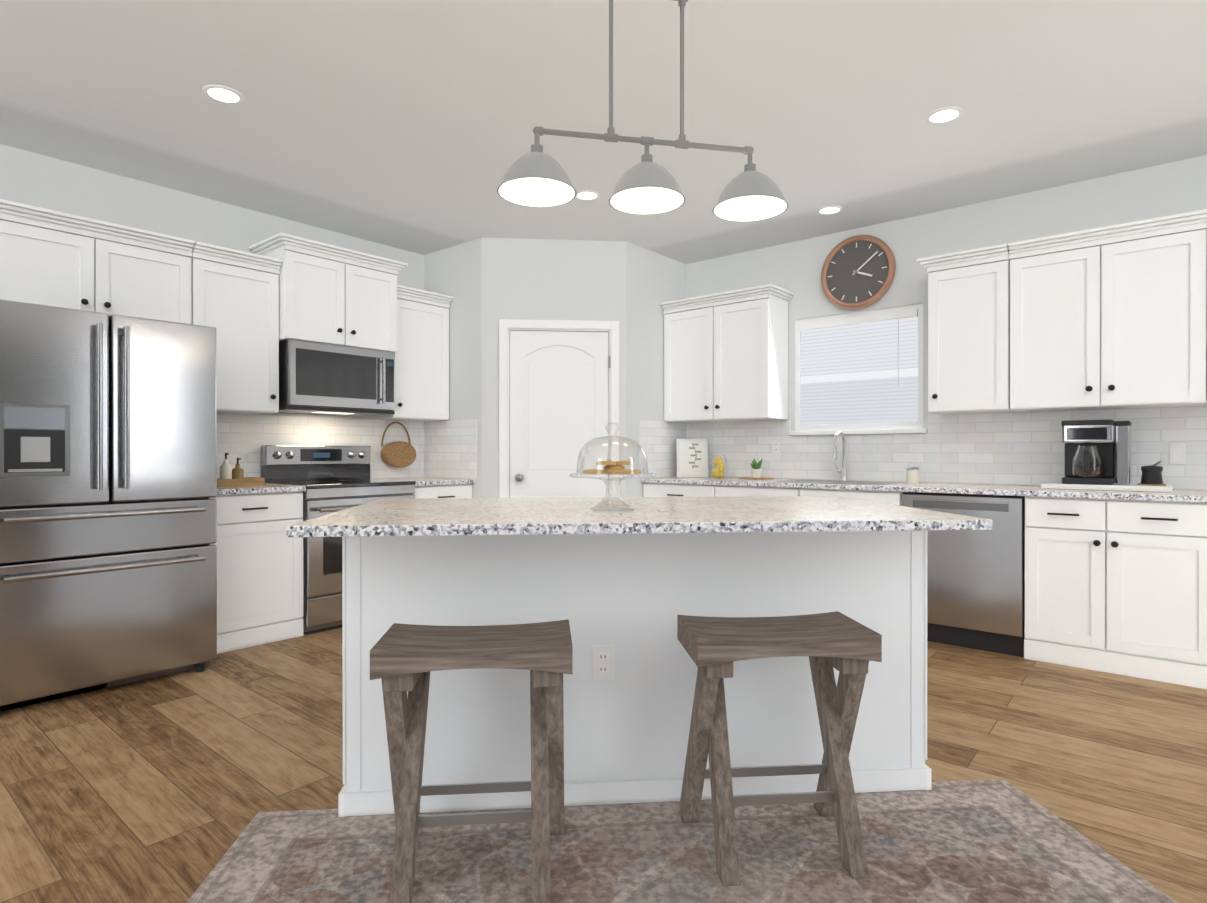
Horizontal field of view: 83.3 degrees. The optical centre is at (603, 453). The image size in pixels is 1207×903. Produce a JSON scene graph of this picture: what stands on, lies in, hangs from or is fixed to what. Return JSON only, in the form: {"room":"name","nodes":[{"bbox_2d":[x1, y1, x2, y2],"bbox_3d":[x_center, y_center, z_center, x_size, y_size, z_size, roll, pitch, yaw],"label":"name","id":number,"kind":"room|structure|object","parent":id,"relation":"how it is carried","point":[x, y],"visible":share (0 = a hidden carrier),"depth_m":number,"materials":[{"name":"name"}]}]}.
{"room":"kitchen","nodes":[
{"label":"kitchen","id":0,"kind":"room"},
{"bbox_2d":[0,144,423,478],"bbox_3d":[-3.526,-0.247,3.154,0.120,2.720,9.720,0,0,40],"label":"wall","id":1,"kind":"structure","parent":0,"point":[38,180],"depth_m":4.06,"materials":[{"name":"white paint"}]},
{"bbox_2d":[0,199,194,323],"bbox_3d":[-2.941,-0.952,3.451,0.381,0.527,1.434,0,0,40],"label":"upper cabinet","id":2,"kind":"object","parent":1,"relation":"attached to","point":[48,257],"visible":0.9,"depth_m":3.54,"materials":[{"name":"white wood"}]},
{"bbox_2d":[190,241,282,414],"bbox_3d":[-2.318,-0.738,4.194,0.381,0.959,0.497,0,0,40],"label":"upper cabinet","id":3,"kind":"object","parent":1,"relation":"attached to","point":[234,298],"visible":0.81,"depth_m":4.12,"materials":[{"name":"white wood"}]},
{"bbox_2d":[249,232,407,352],"bbox_3d":[-1.870,-1.044,4.673,0.451,0.642,0.910,0,0,40],"label":"upper cabinet","id":4,"kind":"object","parent":1,"relation":"attached to","point":[334,295],"visible":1,"depth_m":4.50,"materials":[{"name":"white wood"}]},
{"bbox_2d":[278,340,394,415],"bbox_3d":[-1.869,-0.498,4.671,0.453,0.443,0.756,0,0,40],"label":"microwave","id":5,"kind":"object","parent":4,"relation":"attached to","point":[321,378],"visible":1,"depth_m":4.50,"materials":[{"name":"silver metal"}]},
{"bbox_2d":[217,413,476,478],"bbox_3d":[-1.817,-0.031,4.585,0.660,0.452,1.902,0,0,40],"label":"tile backsplash","id":6,"kind":"structure","parent":1,"relation":"attached to","point":[446,449],"depth_m":5.10,"materials":[{"name":"white tile"}]},
{"bbox_2d":[381,422,415,467],"bbox_3d":[-1.593,-0.071,5.272,0.100,0.358,0.270,0,0,40],"label":"hanging basket","id":7,"kind":"object","parent":6,"relation":"hanging from","point":[400,454],"visible":1,"depth_m":5.22,"materials":[{"name":"wicker"}]},
{"bbox_2d":[368,285,452,420],"bbox_3d":[-1.473,-0.740,5.202,0.381,0.959,0.505,0,0,40],"label":"upper cabinet","id":8,"kind":"object","parent":1,"relation":"attached to","point":[422,373],"visible":0.71,"depth_m":5.12,"materials":[{"name":"white wood"}]},
{"bbox_2d":[424,238,481,497],"bbox_3d":[-1.152,-0.253,5.334,0.714,2.720,0.100,0,0,40],"label":"wall","id":9,"kind":"structure","parent":0,"point":[454,272],"depth_m":5.20,"materials":[{"name":"white paint"}]},
{"bbox_2d":[481,238,625,497],"bbox_3d":[-0.373,-0.252,5.164,1.089,2.720,0.100,0,0,-5],"label":"wall","id":10,"kind":"structure","parent":0,"point":[544,279],"depth_m":5.10,"materials":[{"name":"white paint"}]},
{"bbox_2d":[499,319,618,497],"bbox_3d":[-0.333,0.052,5.139,0.903,2.111,0.158,0,0,-5],"label":"door","id":11,"kind":"structure","parent":10,"relation":"attached to","point":[558,395],"depth_m":5.13,"materials":[{"name":"white wood"}]},
{"bbox_2d":[0,628,1206,902],"bbox_3d":[0.152,1.150,0.073,9.720,0.060,9.720,0,0,40],"label":"floor","id":12,"kind":"structure","parent":0,"point":[162,788],"depth_m":2.46,"materials":[{"name":"brown wood"}]},
{"bbox_2d":[0,299,216,715],"bbox_3d":[-2.589,0.228,3.391,0.952,1.768,0.910,0,0,40],"label":"fridge","id":13,"kind":"object","parent":12,"relation":"on","point":[108,504],"visible":1,"depth_m":3.10,"materials":[{"name":"silver metal"}]},
{"bbox_2d":[210,483,305,653],"bbox_3d":[-2.236,0.654,4.088,0.647,0.913,0.598,0,0,40],"label":"base cabinet","id":14,"kind":"object","parent":12,"relation":"on","point":[259,577],"visible":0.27,"depth_m":3.93,"materials":[{"name":"white wood"}]},
{"bbox_2d":[217,453,264,486],"bbox_3d":[-2.266,0.095,4.160,0.200,0.202,0.280,0,0,40],"label":"tray","id":15,"kind":"object","parent":14,"relation":"on","point":[229,476],"visible":1,"depth_m":4.11,"materials":[{"name":"brown wood"}]},
{"bbox_2d":[261,445,415,634],"bbox_3d":[-1.760,0.526,4.582,0.703,1.165,0.772,0,0,40],"label":"range","id":16,"kind":"object","parent":12,"relation":"on","point":[332,479],"visible":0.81,"depth_m":4.35,"materials":[{"name":"silver metal"}]},
{"bbox_2d":[382,477,474,498],"bbox_3d":[-1.378,0.651,5.111,0.647,0.913,0.529,0,0,40],"label":"base cabinet","id":17,"kind":"object","parent":12,"relation":"on","point":[427,488],"visible":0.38,"depth_m":4.94,"materials":[{"name":"white wood"}]},
{"bbox_2d":[338,548,931,816],"bbox_3d":[0.103,0.662,2.510,1.856,0.885,1.856,0,0,40],"label":"kitchen island","id":18,"kind":"object","parent":12,"relation":"on","point":[628,698],"depth_m":2.15,"materials":[{"name":"white paint"}]},
{"bbox_2d":[286,496,992,616],"bbox_3d":[0.099,0.205,2.393,2.128,0.031,2.128,0,0,40],"label":"island countertop","id":19,"kind":"structure","parent":18,"relation":"on","point":[772,556],"depth_m":2.16,"materials":[{"name":"white stone"}]},
{"bbox_2d":[569,423,654,511],"bbox_3d":[0.030,0.042,2.282,0.292,0.294,0.292,0,0,40],"label":"cake stand","id":20,"kind":"object","parent":19,"relation":"on","point":[614,468],"visible":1,"depth_m":2.26,"materials":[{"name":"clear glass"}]},
{"bbox_2d":[643,482,702,496],"bbox_3d":[0.775,0.666,5.327,0.705,0.882,0.614,0,0,40],"label":"base cabinet","id":21,"kind":"object","parent":12,"relation":"on","point":[700,490],"depth_m":5.14,"materials":[{"name":"white wood"}]},
{"bbox_2d":[641,477,1206,502],"bbox_3d":[2.118,0.212,4.184,4.231,0.031,0.639,0,0,40],"label":"countertop","id":22,"kind":"structure","parent":21,"relation":"on","point":[1173,495],"depth_m":3.95,"materials":[{"name":"stone"}]},
{"bbox_2d":[676,439,707,476],"bbox_3d":[0.724,0.037,5.530,0.255,0.314,0.061,0,0,-1],"label":"picture frame","id":23,"kind":"object","parent":22,"relation":"on","point":[692,457],"visible":1,"depth_m":5.52,"materials":[{"name":"white"}]},
{"bbox_2d":[711,455,726,477],"bbox_3d":[0.909,0.104,5.348,0.124,0.182,0.124,0,0,40],"label":"lemon jar","id":24,"kind":"object","parent":22,"relation":"on","point":[718,472],"visible":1,"depth_m":5.32,"materials":[{"name":"clear glass"}]},
{"bbox_2d":[739,458,773,479],"bbox_3d":[1.161,0.113,5.150,0.220,0.162,0.140,0,0,40],"label":"potted plant","id":25,"kind":"object","parent":22,"relation":"on","point":[756,471],"visible":1,"depth_m":5.12,"materials":[{"name":"green plant"}]},
{"bbox_2d":[773,431,899,484],"bbox_3d":[1.603,0.017,4.649,0.720,0.357,0.510,0,0,40],"label":"sink","id":26,"kind":"object","parent":22,"relation":"on","point":[844,477],"visible":0.98,"depth_m":4.71,"materials":[{"name":"silver metal"}]},
{"bbox_2d":[906,467,918,483],"bbox_3d":[2.019,0.142,4.430,0.077,0.108,0.078,0,0,40],"label":"candle jar","id":27,"kind":"object","parent":22,"relation":"on","point":[912,475],"visible":1,"depth_m":4.40,"materials":[{"name":"white wax"}]},
{"bbox_2d":[1041,420,1172,491],"bbox_3d":[2.773,0.007,3.749,0.570,0.380,0.305,0,0,40],"label":"coffee maker","id":28,"kind":"object","parent":22,"relation":"on","point":[1097,454],"visible":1,"depth_m":3.70,"materials":[{"name":"black plastic"}]},
{"bbox_2d":[186,779,1177,902],"bbox_3d":[0.283,1.114,0.659,2.440,0.008,3.100,0,0,-5],"label":"rug","id":29,"kind":"object","parent":12,"relation":"on","point":[989,841],"visible":0.88,"depth_m":1.85,"materials":[{"name":"grey fabric"}]},
{"bbox_2d":[370,619,572,902],"bbox_3d":[-0.339,0.796,1.830,0.500,0.621,0.362,0,0,-5],"label":"stool","id":30,"kind":"object","parent":29,"relation":"on","point":[404,658],"visible":1,"depth_m":1.75,"materials":[{"name":"brown wood"}]},
{"bbox_2d":[677,611,881,886],"bbox_3d":[0.484,0.796,1.931,0.500,0.621,0.362,0,0,-5],"label":"stool","id":31,"kind":"object","parent":29,"relation":"on","point":[847,648],"visible":1,"depth_m":1.86,"materials":[{"name":"brown wood"}]},
{"bbox_2d":[703,485,786,496],"bbox_3d":[1.244,0.667,4.934,0.766,0.882,0.614,0,0,40],"label":"base cabinet","id":32,"kind":"object","parent":12,"relation":"on","point":[708,490],"depth_m":4.77,"materials":[{"name":"white wood"}]},
{"bbox_2d":[787,488,905,505],"bbox_3d":[1.713,0.668,4.541,0.705,0.882,0.614,0,0,40],"label":"base cabinet","id":33,"kind":"object","parent":12,"relation":"on","point":[888,497],"depth_m":4.25,"materials":[{"name":"white wood"}]},
{"bbox_2d":[902,492,1024,656],"bbox_3d":[2.219,0.674,4.100,0.624,0.872,0.612,0,0,40],"label":"dishwasher","id":34,"kind":"object","parent":12,"relation":"on","point":[975,589],"visible":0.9,"depth_m":3.82,"materials":[{"name":"silver metal"}]},
{"bbox_2d":[1024,496,1087,668],"bbox_3d":[2.633,0.670,3.770,0.419,0.882,0.614,0,0,40],"label":"base cabinet","id":35,"kind":"object","parent":12,"relation":"on","point":[1056,528],"depth_m":3.58,"materials":[{"name":"white wood"}]},
{"bbox_2d":[1088,498,1195,686],"bbox_3d":[2.905,0.671,3.542,0.540,0.882,0.614,0,0,40],"label":"base cabinet","id":36,"kind":"object","parent":12,"relation":"on","point":[1115,586],"depth_m":3.35,"materials":[{"name":"white wood"}]},
{"bbox_2d":[1196,502,1206,688],"bbox_3d":[3.375,0.672,3.148,0.934,0.882,0.614,0,0,40],"label":"base cabinet","id":37,"kind":"object","parent":12,"relation":"on","point":[1201,508],"depth_m":3.21,"materials":[{"name":"white wood"}]},
{"bbox_2d":[0,0,1206,263],"bbox_3d":[0.152,-1.640,0.067,9.720,0.080,9.720,0,0,40],"label":"ceiling","id":38,"kind":"structure","parent":0,"point":[406,124],"depth_m":3.11,"materials":[{"name":"paint"}]},
{"bbox_2d":[202,85,243,104],"bbox_3d":[-1.700,-1.604,3.035,0.163,0.006,0.163,0,0,34],"label":"recessed light","id":39,"kind":"object","parent":38,"relation":"in","point":[221,93],"depth_m":3.03,"materials":[{"name":"white plastic"}]},
{"bbox_2d":[575,190,599,200],"bbox_3d":[-0.103,-1.607,4.226,0.163,0.006,0.163,0,0,16],"label":"recessed light","id":40,"kind":"object","parent":38,"relation":"in","point":[583,194],"depth_m":4.22,"materials":[{"name":"white plastic"}]},
{"bbox_2d":[497,0,787,221],"bbox_3d":[0.148,-1.232,2.313,1.012,0.744,0.262,0,0,-11],"label":"pendant light","id":41,"kind":"object","parent":38,"relation":"hanging from","point":[536,176],"visible":1,"depth_m":2.31,"materials":[{"name":"grey metal"}]},
{"bbox_2d":[817,205,842,214],"bbox_3d":[1.495,-1.607,4.486,0.163,0.006,0.163,0,0,16],"label":"recessed light","id":42,"kind":"object","parent":38,"relation":"in","point":[825,210],"depth_m":4.48,"materials":[{"name":"white plastic"}]},
{"bbox_2d":[925,107,963,124],"bbox_3d":[1.618,-1.604,3.224,0.163,0.006,0.163,0,0,34],"label":"recessed light","id":43,"kind":"object","parent":38,"relation":"in","point":[944,114],"depth_m":3.22,"materials":[{"name":"white plastic"}]},
{"bbox_2d":[626,242,685,496],"bbox_3d":[0.400,-0.253,5.510,0.100,2.720,0.823,0,0,40],"label":"wall","id":44,"kind":"structure","parent":0,"point":[654,280],"depth_m":5.34,"materials":[{"name":"white paint"}]},
{"bbox_2d":[686,155,1206,489],"bbox_3d":[3.282,-0.249,3.710,9.600,2.720,0.120,0,0,40],"label":"wall","id":45,"kind":"structure","parent":0,"point":[1156,191],"depth_m":4.50,"materials":[{"name":"white paint"}]},
{"bbox_2d":[660,284,793,422],"bbox_3d":[0.955,-0.740,5.325,0.978,0.959,0.381,0,0,40],"label":"upper cabinet","id":46,"kind":"object","parent":45,"relation":"attached to","point":[725,356],"visible":1,"depth_m":5.17,"materials":[{"name":"white wood"}]},
{"bbox_2d":[789,303,927,435],"bbox_3d":[1.829,-0.577,4.898,0.975,0.880,0.145,0,0,40],"label":"window","id":47,"kind":"structure","parent":45,"relation":"in","point":[860,372],"depth_m":4.86,"materials":[{"name":"white"}]},
{"bbox_2d":[821,235,895,309],"bbox_3d":[1.805,-1.292,4.835,0.520,0.520,0.042,0,0,40],"label":"wall clock","id":48,"kind":"object","parent":45,"relation":"attached to","point":[858,272],"visible":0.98,"depth_m":4.82,"materials":[{"name":"black wood"}]},
{"bbox_2d":[639,406,1206,489],"bbox_3d":[2.106,-0.030,4.187,4.214,0.452,0.660,0,0,40],"label":"tile backsplash","id":49,"kind":"structure","parent":45,"relation":"attached to","point":[1020,448],"depth_m":4.46,"materials":[{"name":"white tile"}]},
{"bbox_2d":[772,440,779,454],"bbox_3d":[1.335,-0.048,5.248,0.070,0.114,0.007,0,0,40],"label":"outlet","id":50,"kind":"object","parent":49,"relation":"attached to","point":[775,443],"depth_m":5.25,"materials":[{"name":"white plastic"}]},
{"bbox_2d":[1169,443,1185,463],"bbox_3d":[3.151,0.002,3.726,0.070,0.114,0.008,0,0,40],"label":"outlet","id":51,"kind":"object","parent":49,"relation":"attached to","point":[1177,453],"depth_m":3.72,"materials":[{"name":"white plastic"}]},
{"bbox_2d":[917,243,1016,413],"bbox_3d":[2.266,-0.738,4.226,0.493,0.959,0.381,0,0,40],"label":"upper cabinet","id":52,"kind":"object","parent":45,"relation":"attached to","point":[968,331],"visible":0.88,"depth_m":4.10,"materials":[{"name":"white wood"}]},
{"bbox_2d":[1008,209,1206,411],"bbox_3d":[2.787,-0.737,3.789,0.861,0.959,0.381,0,0,40],"label":"upper cabinet","id":53,"kind":"object","parent":45,"relation":"attached to","point":[1110,317],"visible":0.98,"depth_m":3.65,"materials":[{"name":"white wood"}]},
{"bbox_2d":[1205,340,1206,405],"bbox_3d":[3.484,-0.735,3.205,0.948,0.959,0.381,0,0,40],"label":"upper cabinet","id":54,"kind":"object","parent":45,"relation":"attached to","point":[1206,373],"visible":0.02,"depth_m":3.52,"materials":[{"name":"white wood"}]}
]}

